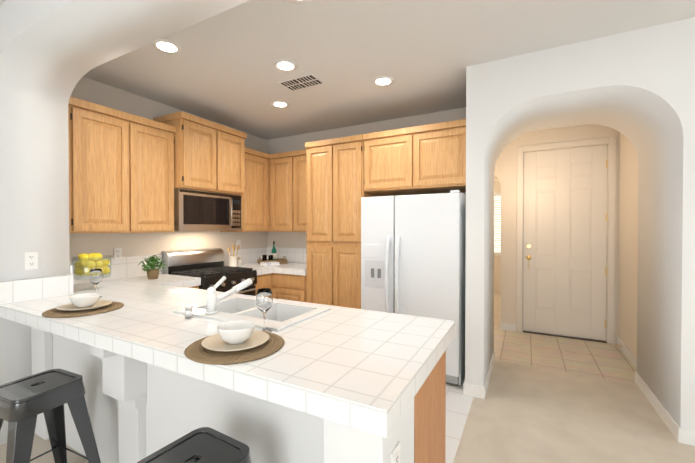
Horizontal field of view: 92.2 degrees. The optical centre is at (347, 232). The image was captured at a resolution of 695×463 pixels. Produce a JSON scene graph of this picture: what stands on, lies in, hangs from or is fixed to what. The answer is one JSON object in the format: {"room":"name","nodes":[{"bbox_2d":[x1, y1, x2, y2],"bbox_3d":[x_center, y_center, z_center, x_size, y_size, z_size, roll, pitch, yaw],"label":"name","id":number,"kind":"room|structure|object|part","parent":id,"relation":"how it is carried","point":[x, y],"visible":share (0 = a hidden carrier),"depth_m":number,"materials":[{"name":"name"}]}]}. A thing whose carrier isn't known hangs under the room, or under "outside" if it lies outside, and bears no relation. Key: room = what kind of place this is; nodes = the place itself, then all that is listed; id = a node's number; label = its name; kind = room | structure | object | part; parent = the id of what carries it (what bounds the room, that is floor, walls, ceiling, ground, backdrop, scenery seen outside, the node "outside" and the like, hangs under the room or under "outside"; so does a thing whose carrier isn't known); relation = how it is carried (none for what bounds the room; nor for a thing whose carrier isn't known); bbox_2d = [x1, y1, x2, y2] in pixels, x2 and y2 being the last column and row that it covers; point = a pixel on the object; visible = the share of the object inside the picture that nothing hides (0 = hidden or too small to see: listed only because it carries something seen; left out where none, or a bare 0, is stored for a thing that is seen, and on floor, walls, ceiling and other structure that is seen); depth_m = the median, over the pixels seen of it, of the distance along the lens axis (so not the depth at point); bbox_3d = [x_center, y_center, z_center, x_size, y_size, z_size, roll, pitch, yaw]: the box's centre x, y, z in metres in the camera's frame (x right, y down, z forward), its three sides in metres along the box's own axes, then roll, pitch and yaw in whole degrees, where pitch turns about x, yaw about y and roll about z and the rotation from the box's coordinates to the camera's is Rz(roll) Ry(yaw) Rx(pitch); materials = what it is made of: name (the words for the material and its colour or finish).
{"room":"kitchen","nodes":[
{"label":"kitchen","id":0,"kind":"room"},
{"bbox_2d":[0,0,248,444],"bbox_3d":[-0.026,0.005,1.172,5.850,2.770,0.410,0,1,28],"label":"wall","id":1,"kind":"structure","parent":0,"point":[53,53],"depth_m":2.21,"materials":[{"name":"white paint"}]},
{"bbox_2d":[24,252,37,269],"bbox_3d":[-2.178,0.193,2.304,0.008,0.116,0.070,0,1,28],"label":"outlet","id":2,"kind":"object","parent":1,"relation":"attached to","point":[30,260],"visible":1,"depth_m":2.30,"materials":[{"name":"white plastic"}]},
{"bbox_2d":[0,274,72,304],"bbox_3d":[-2.150,0.385,2.308,0.053,0.144,0.410,0,1,28],"label":"backsplash","id":3,"kind":"structure","parent":1,"relation":"attached to","point":[18,290],"depth_m":2.29,"materials":[{"name":"white tile"}]},
{"bbox_2d":[136,254,161,257],"bbox_3d":[-1.845,0.380,3.297,0.637,0.285,0.432,0,1,28],"label":"countertop","id":4,"kind":"structure","parent":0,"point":[160,255],"depth_m":3.51,"materials":[{"name":"tile"}]},
{"bbox_2d":[69,76,266,260],"bbox_3d":[-3.037,-0.003,1.871,0.120,2.770,7.650,0,1,28],"label":"wall","id":5,"kind":"structure","parent":0,"point":[112,97],"depth_m":3.45,"materials":[{"name":"white paint"}]},
{"bbox_2d":[68,96,139,232],"bbox_3d":[-2.202,-0.534,2.923,0.352,1.070,0.512,0,1,28],"label":"upper cabinet","id":6,"kind":"object","parent":5,"relation":"attached to","point":[128,172],"depth_m":2.82,"materials":[{"name":"brown wood"}]},
{"bbox_2d":[114,248,121,259],"bbox_3d":[-2.218,0.203,3.233,0.008,0.116,0.070,0,1,28],"label":"electrical outlet","id":7,"kind":"object","parent":5,"relation":"attached to","point":[117,253],"visible":1,"depth_m":3.23,"materials":[{"name":"white plastic"}]},
{"bbox_2d":[140,117,175,232],"bbox_3d":[-2.023,-0.537,3.259,0.352,1.070,0.512,0,1,28],"label":"upper cabinet","id":8,"kind":"object","parent":5,"relation":"attached to","point":[157,138],"depth_m":3.23,"materials":[{"name":"brown wood"}]},
{"bbox_2d":[153,111,223,191],"bbox_3d":[-1.741,-0.839,3.678,0.452,0.755,0.496,0,1,28],"label":"upper cabinet","id":9,"kind":"object","parent":5,"relation":"attached to","point":[199,141],"depth_m":3.52,"materials":[{"name":"brown wood"}]},
{"bbox_2d":[174,188,241,230],"bbox_3d":[-1.664,-0.241,3.850,0.431,0.435,0.850,0,1,28],"label":"microwave","id":10,"kind":"object","parent":9,"relation":"attached to","point":[196,210],"visible":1,"depth_m":3.68,"materials":[{"name":"silver metal"}]},
{"bbox_2d":[216,126,247,195],"bbox_3d":[-1.569,-0.842,4.000,0.452,0.755,0.496,0,1,28],"label":"upper cabinet","id":11,"kind":"object","parent":5,"relation":"attached to","point":[235,151],"depth_m":3.97,"materials":[{"name":"brown wood"}]},
{"bbox_2d":[220,148,267,231],"bbox_3d":[-1.374,-0.550,4.476,0.352,1.070,0.519,0,1,28],"label":"upper cabinet","id":12,"kind":"object","parent":5,"relation":"attached to","point":[254,205],"depth_m":4.42,"materials":[{"name":"brown wood"}]},
{"bbox_2d":[31,327,413,462],"bbox_3d":[-1.004,0.963,1.695,2.658,0.843,0.305,0,1,28],"label":"wall","id":13,"kind":"structure","parent":0,"point":[138,410],"depth_m":1.64,"materials":[{"name":"white paint"}]},
{"bbox_2d":[391,441,399,462],"bbox_3d":[0.148,0.711,1.018,0.008,0.116,0.070,0,1,28],"label":"outlet","id":14,"kind":"object","parent":13,"relation":"attached to","point":[395,455],"visible":1,"depth_m":1.02,"materials":[{"name":"white plastic"}]},
{"bbox_2d":[0,360,694,462],"bbox_3d":[0.556,1.433,-0.059,8.050,0.060,7.400,0,1,28],"label":"floor carpet","id":15,"kind":"object","parent":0,"point":[519,413],"visible":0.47,"depth_m":2.39,"materials":[{"name":"beige carpet"}]},
{"bbox_2d":[0,369,100,462],"bbox_3d":[-1.498,1.056,1.622,0.420,0.659,0.420,0,1,24],"label":"stool","id":16,"kind":"object","parent":15,"relation":"on","point":[27,400],"visible":1,"depth_m":1.60,"materials":[{"name":"grey painted metal"}]},
{"bbox_2d":[137,427,250,462],"bbox_3d":[-0.501,1.061,1.090,0.420,0.659,0.420,0,1,31],"label":"stool","id":17,"kind":"object","parent":15,"relation":"on","point":[205,445],"visible":1,"depth_m":1.13,"materials":[{"name":"grey painted metal"}]},
{"bbox_2d":[0,0,694,139],"bbox_3d":[1.526,-1.436,1.762,8.320,0.100,11.820,0,1,28],"label":"ceiling","id":18,"kind":"structure","parent":0,"point":[220,68],"depth_m":2.59,"materials":[{"name":"white paint"}]},
{"bbox_2d":[151,39,181,53],"bbox_3d":[-1.353,-1.392,2.505,0.204,0.004,0.204,0,1,28],"label":"recessed light","id":19,"kind":"object","parent":18,"relation":"in","point":[166,46],"visible":0.96,"depth_m":2.50,"materials":[{"name":"white"}]},
{"bbox_2d":[271,101,289,107],"bbox_3d":[-0.736,-1.404,3.661,0.204,0.004,0.204,0,1,28],"label":"recessed light","id":20,"kind":"object","parent":18,"relation":"in","point":[280,104],"visible":1,"depth_m":3.66,"materials":[{"name":"white"}]},
{"bbox_2d":[273,60,297,71],"bbox_3d":[-0.518,-1.395,2.796,0.204,0.004,0.204,0,1,28],"label":"recessed light","id":21,"kind":"object","parent":18,"relation":"in","point":[286,65],"visible":1,"depth_m":2.79,"materials":[{"name":"white"}]},
{"bbox_2d":[289,0,311,3],"bbox_3d":[-0.281,-1.386,1.922,0.204,0.004,0.204,0,1,28],"label":"recessed light","id":22,"kind":"object","parent":18,"relation":"in","point":[300,1],"visible":1,"depth_m":2.00,"materials":[{"name":"white"}]},
{"bbox_2d":[278,73,324,90],"bbox_3d":[-0.429,-1.394,3.112,0.380,0.012,0.220,0,1,28],"label":"ceiling vent","id":23,"kind":"object","parent":18,"relation":"in","point":[302,82],"visible":1,"depth_m":3.10,"materials":[{"name":"white metal"}]},
{"bbox_2d":[372,76,393,85],"bbox_3d":[0.331,-1.398,3.091,0.204,0.004,0.204,0,1,28],"label":"recessed light","id":24,"kind":"object","parent":18,"relation":"in","point":[383,81],"visible":1,"depth_m":3.09,"materials":[{"name":"white"}]},
{"bbox_2d":[267,107,465,247],"bbox_3d":[0.139,-0.029,4.455,3.050,2.770,0.100,0,1,28],"label":"wall","id":25,"kind":"structure","parent":0,"point":[288,239],"depth_m":4.58,"materials":[{"name":"beige paint"}]},
{"bbox_2d":[268,152,287,231],"bbox_3d":[-0.806,-0.552,4.695,0.494,1.070,0.352,0,1,28],"label":"upper cabinet","id":26,"kind":"object","parent":25,"relation":"attached to","point":[277,162],"depth_m":4.57,"materials":[{"name":"brown wood"}]},
{"bbox_2d":[288,149,306,231],"bbox_3d":[-0.500,-0.550,4.531,0.464,1.070,0.352,0,1,28],"label":"upper cabinet","id":27,"kind":"object","parent":25,"relation":"attached to","point":[297,222],"depth_m":4.43,"materials":[{"name":"brown wood"}]},
{"bbox_2d":[363,128,415,195],"bbox_3d":[0.592,-0.768,3.788,0.628,0.620,0.631,0,1,28],"label":"upper cabinet","id":28,"kind":"object","parent":25,"relation":"attached to","point":[383,150],"depth_m":3.55,"materials":[{"name":"brown wood"}]},
{"bbox_2d":[404,119,465,194],"bbox_3d":[1.030,-0.765,3.555,0.627,0.620,0.631,0,1,28],"label":"upper cabinet","id":29,"kind":"object","parent":25,"relation":"attached to","point":[434,154],"depth_m":3.30,"materials":[{"name":"brown wood"}]},
{"bbox_2d":[494,292,500,324],"bbox_3d":[2.096,1.364,6.514,2.080,0.060,2.750,0,1,28],"label":"floor","id":30,"kind":"structure","parent":0,"point":[497,302],"depth_m":6.00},
{"bbox_2d":[494,176,500,292],"bbox_3d":[2.767,-0.064,7.757,2.280,2.770,0.100,0,1,28],"label":"wall","id":31,"kind":"structure","parent":0,"point":[497,264],"depth_m":7.41,"materials":[{"name":"beige paint"}]},
{"bbox_2d":[445,325,636,462],"bbox_3d":[0.496,1.396,3.441,4.650,0.060,4.180,0,1,28],"label":"floor","id":32,"kind":"structure","parent":0,"point":[610,361],"depth_m":3.57,"materials":[{"name":"beige tile"}]},
{"bbox_2d":[162,248,256,295],"bbox_3d":[-1.533,0.780,3.814,0.703,1.165,0.754,0,1,28],"label":"range","id":33,"kind":"object","parent":32,"relation":"on","point":[207,267],"visible":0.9,"depth_m":3.77,"materials":[{"name":"black metal"}]},
{"bbox_2d":[254,273,270,295],"bbox_3d":[-1.283,0.936,4.292,0.698,0.844,0.305,0,1,28],"label":"base cabinet","id":34,"kind":"object","parent":32,"relation":"on","point":[263,281],"depth_m":4.15,"materials":[{"name":"brown wood"}]},
{"bbox_2d":[271,273,306,301],"bbox_3d":[-0.617,0.935,4.413,0.545,0.844,0.698,0,1,28],"label":"base cabinet","id":35,"kind":"object","parent":32,"relation":"on","point":[288,287],"depth_m":4.15,"materials":[{"name":"brown wood"}]},
{"bbox_2d":[223,247,306,275],"bbox_3d":[-0.938,0.368,4.450,1.152,0.285,0.924,0,1,28],"label":"countertop","id":36,"kind":"structure","parent":35,"relation":"on","point":[296,258],"depth_m":4.69,"materials":[{"name":"tile"}]},
{"bbox_2d":[228,244,239,266],"bbox_3d":[-1.474,0.290,4.315,0.110,0.293,0.187,0,1,28],"label":"utensil crock","id":37,"kind":"object","parent":36,"relation":"on","point":[233,261],"visible":0.92,"depth_m":4.27,"materials":[{"name":"beige ceramic"}]},
{"bbox_2d":[237,257,240,265],"bbox_3d":[-1.439,0.378,4.423,0.072,0.113,0.072,0,1,28],"label":"canister","id":38,"kind":"object","parent":36,"relation":"on","point":[238,261],"visible":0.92,"depth_m":4.39,"materials":[{"name":"beige ceramic"}]},
{"bbox_2d":[260,261,279,265],"bbox_3d":[-1.038,0.414,4.475,0.220,0.040,0.141,0,1,-35],"label":"folded towel","id":39,"kind":"object","parent":36,"relation":"on","point":[269,263],"visible":0.96,"depth_m":4.43,"materials":[{"name":"white fabric"}]},
{"bbox_2d":[258,256,286,263],"bbox_3d":[-1.058,0.384,4.713,0.360,0.095,0.250,0,1,-27],"label":"serving tray","id":40,"kind":"object","parent":36,"relation":"on","point":[281,260],"visible":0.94,"depth_m":4.65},
{"bbox_2d":[262,255,266,260],"bbox_3d":[-1.165,0.366,4.703,0.067,0.110,0.068,0,1,28],"label":"tumbler","id":41,"kind":"object","parent":40,"relation":"on","point":[264,257],"visible":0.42,"depth_m":4.68,"materials":[{"name":"black glass"}]},
{"bbox_2d":[271,241,276,259],"bbox_3d":[-1.045,0.271,4.752,0.074,0.300,0.074,0,1,28],"label":"bottle","id":42,"kind":"object","parent":40,"relation":"on","point":[273,252],"visible":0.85,"depth_m":4.73,"materials":[{"name":"green glass"}]},
{"bbox_2d":[305,134,380,308],"bbox_3d":[-0.024,0.139,4.123,0.761,2.440,0.637,0,1,28],"label":"pantry cabinet","id":43,"kind":"object","parent":32,"relation":"on","point":[335,192],"visible":0.67,"depth_m":3.83,"materials":[{"name":"brown wood"}]},
{"bbox_2d":[361,190,465,384],"bbox_3d":[0.745,0.486,3.483,0.950,1.730,0.975,0,1,28],"label":"fridge","id":44,"kind":"object","parent":32,"relation":"on","point":[413,255],"visible":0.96,"depth_m":3.08,"materials":[{"name":"white metal"}]},
{"bbox_3d":[0.282,0.452,3.258,0.342,1.612,0.144,0,1,28],"label":"fridge door","id":45,"kind":"part","parent":44,"relation":"part of","materials":[{"name":"white metal"}]},
{"bbox_3d":[0.704,0.454,3.034,0.598,1.612,0.144,0,1,28],"label":"fridge door","id":46,"kind":"part","parent":44,"relation":"part of","materials":[{"name":"white metal"}]},
{"bbox_2d":[414,350,445,462],"bbox_3d":[0.067,0.964,1.599,0.680,0.844,0.526,0,1,28],"label":"base cabinet","id":47,"kind":"object","parent":32,"relation":"on","point":[429,419],"visible":0.06,"depth_m":1.36,"materials":[{"name":"brown wood"}]},
{"bbox_2d":[0,256,455,437],"bbox_3d":[-1.062,0.393,2.074,3.172,0.285,0.990,0,1,28],"label":"countertop","id":48,"kind":"structure","parent":47,"relation":"on","point":[369,371],"depth_m":1.44,"materials":[{"name":"tile"}]},
{"bbox_2d":[42,301,123,317],"bbox_3d":[-1.573,0.455,2.007,0.388,0.010,0.388,0,1,28],"label":"placemat","id":49,"kind":"object","parent":48,"relation":"on","point":[57,313],"visible":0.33,"depth_m":1.92,"materials":[{"name":"brown wicker"}]},
{"bbox_2d":[56,300,111,310],"bbox_3d":[-1.573,0.440,2.007,0.266,0.019,0.266,0,1,28],"label":"plate","id":50,"kind":"object","parent":49,"relation":"on","point":[72,307],"visible":0.73,"depth_m":1.98,"materials":[{"name":"beige ceramic"}]},
{"bbox_2d":[69,293,100,307],"bbox_3d":[-1.573,0.408,2.006,0.152,0.068,0.152,0,1,28],"label":"bowl","id":51,"kind":"object","parent":50,"relation":"on","point":[83,300],"visible":1,"depth_m":1.97,"materials":[{"name":"white ceramic"}]},
{"bbox_2d":[72,255,111,289],"bbox_3d":[-2.055,0.320,2.694,0.256,0.265,0.256,0,1,28],"label":"glass fruit bowl","id":52,"kind":"object","parent":48,"relation":"on","point":[109,273],"visible":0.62,"depth_m":2.63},
{"bbox_2d":[74,253,109,275],"bbox_3d":[-2.054,0.257,2.699,0.221,0.191,0.222,0,1,28],"label":"lemons","id":53,"kind":"object","parent":52,"relation":"in","point":[84,256],"visible":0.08,"depth_m":2.64,"materials":[{"name":"yellow food"}]},
{"bbox_2d":[89,269,102,297],"bbox_3d":[-1.778,0.356,2.365,0.080,0.200,0.080,0,1,28],"label":"wine glass","id":54,"kind":"object","parent":48,"relation":"on","point":[95,276],"visible":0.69,"depth_m":2.34,"materials":[{"name":"clear glass"}]},
{"bbox_2d":[138,255,165,278],"bbox_3d":[-1.893,0.330,3.257,0.257,0.234,0.266,0,1,28],"label":"potted herb","id":55,"kind":"object","parent":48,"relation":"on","point":[153,273],"visible":1,"depth_m":3.22,"materials":[{"name":"green plant"}]},
{"bbox_2d":[184,304,192,318],"bbox_3d":[-0.866,0.428,1.822,0.044,0.067,0.044,0,1,28],"label":"cap","id":56,"kind":"object","parent":48,"relation":"on","point":[188,311],"visible":1,"depth_m":1.81,"materials":[{"name":"silver metal"}]},
{"bbox_2d":[205,276,252,314],"bbox_3d":[-0.690,0.350,1.974,0.066,0.195,0.319,0,1,34],"label":"tap","id":57,"kind":"object","parent":48,"relation":"on","point":[212,299],"visible":1,"depth_m":1.89,"materials":[{"name":"white metal"}]},
{"bbox_2d":[184,331,283,364],"bbox_3d":[-0.457,0.462,1.378,0.388,0.010,0.388,0,1,28],"label":"placemat","id":58,"kind":"object","parent":48,"relation":"on","point":[196,351],"visible":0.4,"depth_m":1.27,"materials":[{"name":"brown wicker"}]},
{"bbox_2d":[201,330,269,350],"bbox_3d":[-0.457,0.447,1.378,0.266,0.019,0.266,0,1,28],"label":"plate","id":59,"kind":"object","parent":58,"relation":"on","point":[215,342],"visible":0.69,"depth_m":1.36,"materials":[{"name":"beige ceramic"}]},
{"bbox_2d":[217,320,255,344],"bbox_3d":[-0.457,0.414,1.377,0.152,0.068,0.152,0,1,28],"label":"bowl","id":60,"kind":"object","parent":59,"relation":"on","point":[236,332],"visible":1,"depth_m":1.34,"materials":[{"name":"white ceramic"}]},
{"bbox_2d":[173,296,330,330],"bbox_3d":[-0.559,0.554,1.974,0.780,0.211,0.485,0,1,28],"label":"sink basin","id":61,"kind":"object","parent":48,"relation":"in","point":[280,315],"visible":0.44,"depth_m":2.02,"materials":[{"name":"white ceramic"}]},
{"bbox_2d":[256,288,272,331],"bbox_3d":[-0.390,0.365,1.567,0.080,0.200,0.080,0,1,28],"label":"wine glass","id":62,"kind":"object","parent":48,"relation":"on","point":[264,299],"visible":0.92,"depth_m":1.54,"materials":[{"name":"clear glass"}]},
{"bbox_2d":[494,124,619,343],"bbox_3d":[2.363,-0.032,4.652,2.490,2.770,0.140,0,1,28],"label":"wall","id":63,"kind":"structure","parent":0,"point":[505,174],"depth_m":4.61,"materials":[{"name":"beige paint"}]},
{"bbox_2d":[494,192,500,255],"bbox_3d":[2.985,-0.197,7.558,1.070,1.400,0.035,0,1,28],"label":"window blinds","id":64,"kind":"object","parent":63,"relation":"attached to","point":[497,223],"depth_m":7.38,"materials":[{"name":"white"}]},
{"bbox_2d":[523,145,607,340],"bbox_3d":[2.806,0.126,4.349,0.919,2.438,0.120,0,1,28],"label":"door leaf","id":65,"kind":"structure","parent":63,"relation":"in","point":[565,244],"depth_m":4.35,"materials":[{"name":"beige wood"}]},
{"bbox_2d":[516,137,621,346],"bbox_3d":[2.776,0.092,4.274,1.096,2.530,0.380,0,1,28],"label":"door frame","id":66,"kind":"structure","parent":63,"relation":"attached to","point":[610,142],"depth_m":4.16,"materials":[{"name":"beige painted wood"}]},
{"bbox_2d":[465,17,694,430],"bbox_3d":[3.438,-0.005,2.089,5.000,2.770,0.990,0,1,28],"label":"wall","id":67,"kind":"structure","parent":0,"point":[636,88],"depth_m":2.56,"materials":[{"name":"white paint"}]},
{"bbox_2d":[463,380,469,394],"bbox_3d":[1.108,1.323,3.061,0.013,0.095,0.513,0,1,28],"label":"baseboard","id":68,"kind":"structure","parent":67,"relation":"attached to","point":[466,386],"depth_m":2.83,"materials":[{"name":"white wood"}]},
{"bbox_2d":[482,349,494,398],"bbox_3d":[1.363,1.321,3.202,0.013,0.095,1.003,0,1,28],"label":"baseboard","id":69,"kind":"structure","parent":67,"relation":"attached to","point":[484,389],"depth_m":3.02,"materials":[{"name":"white wood"}]},
{"bbox_2d":[635,371,677,437],"bbox_3d":[2.425,1.327,2.650,0.013,0.095,0.980,0,1,28],"label":"baseboard","id":70,"kind":"structure","parent":67,"relation":"attached to","point":[657,405],"depth_m":2.55,"materials":[{"name":"white wood"}]},
{"bbox_2d":[675,424,694,445],"bbox_3d":[3.795,1.341,1.344,3.658,0.095,0.012,0,1,28],"label":"baseboard","id":71,"kind":"structure","parent":67,"relation":"attached to","point":[684,436],"depth_m":2.18,"materials":[{"name":"white wood"}]},
{"bbox_2d":[618,132,638,357],"bbox_3d":[3.134,-0.021,3.600,0.140,2.770,1.389,0,1,28],"label":"wall","id":72,"kind":"structure","parent":0,"point":[628,253],"depth_m":3.70,"materials":[{"name":"beige paint"}]},
{"bbox_2d":[617,336,636,368],"bbox_3d":[3.018,1.317,3.563,0.013,0.095,1.187,0,1,28],"label":"baseboard","id":73,"kind":"structure","parent":72,"relation":"attached to","point":[624,348],"depth_m":3.66,"materials":[{"name":"white wood"}]}
]}

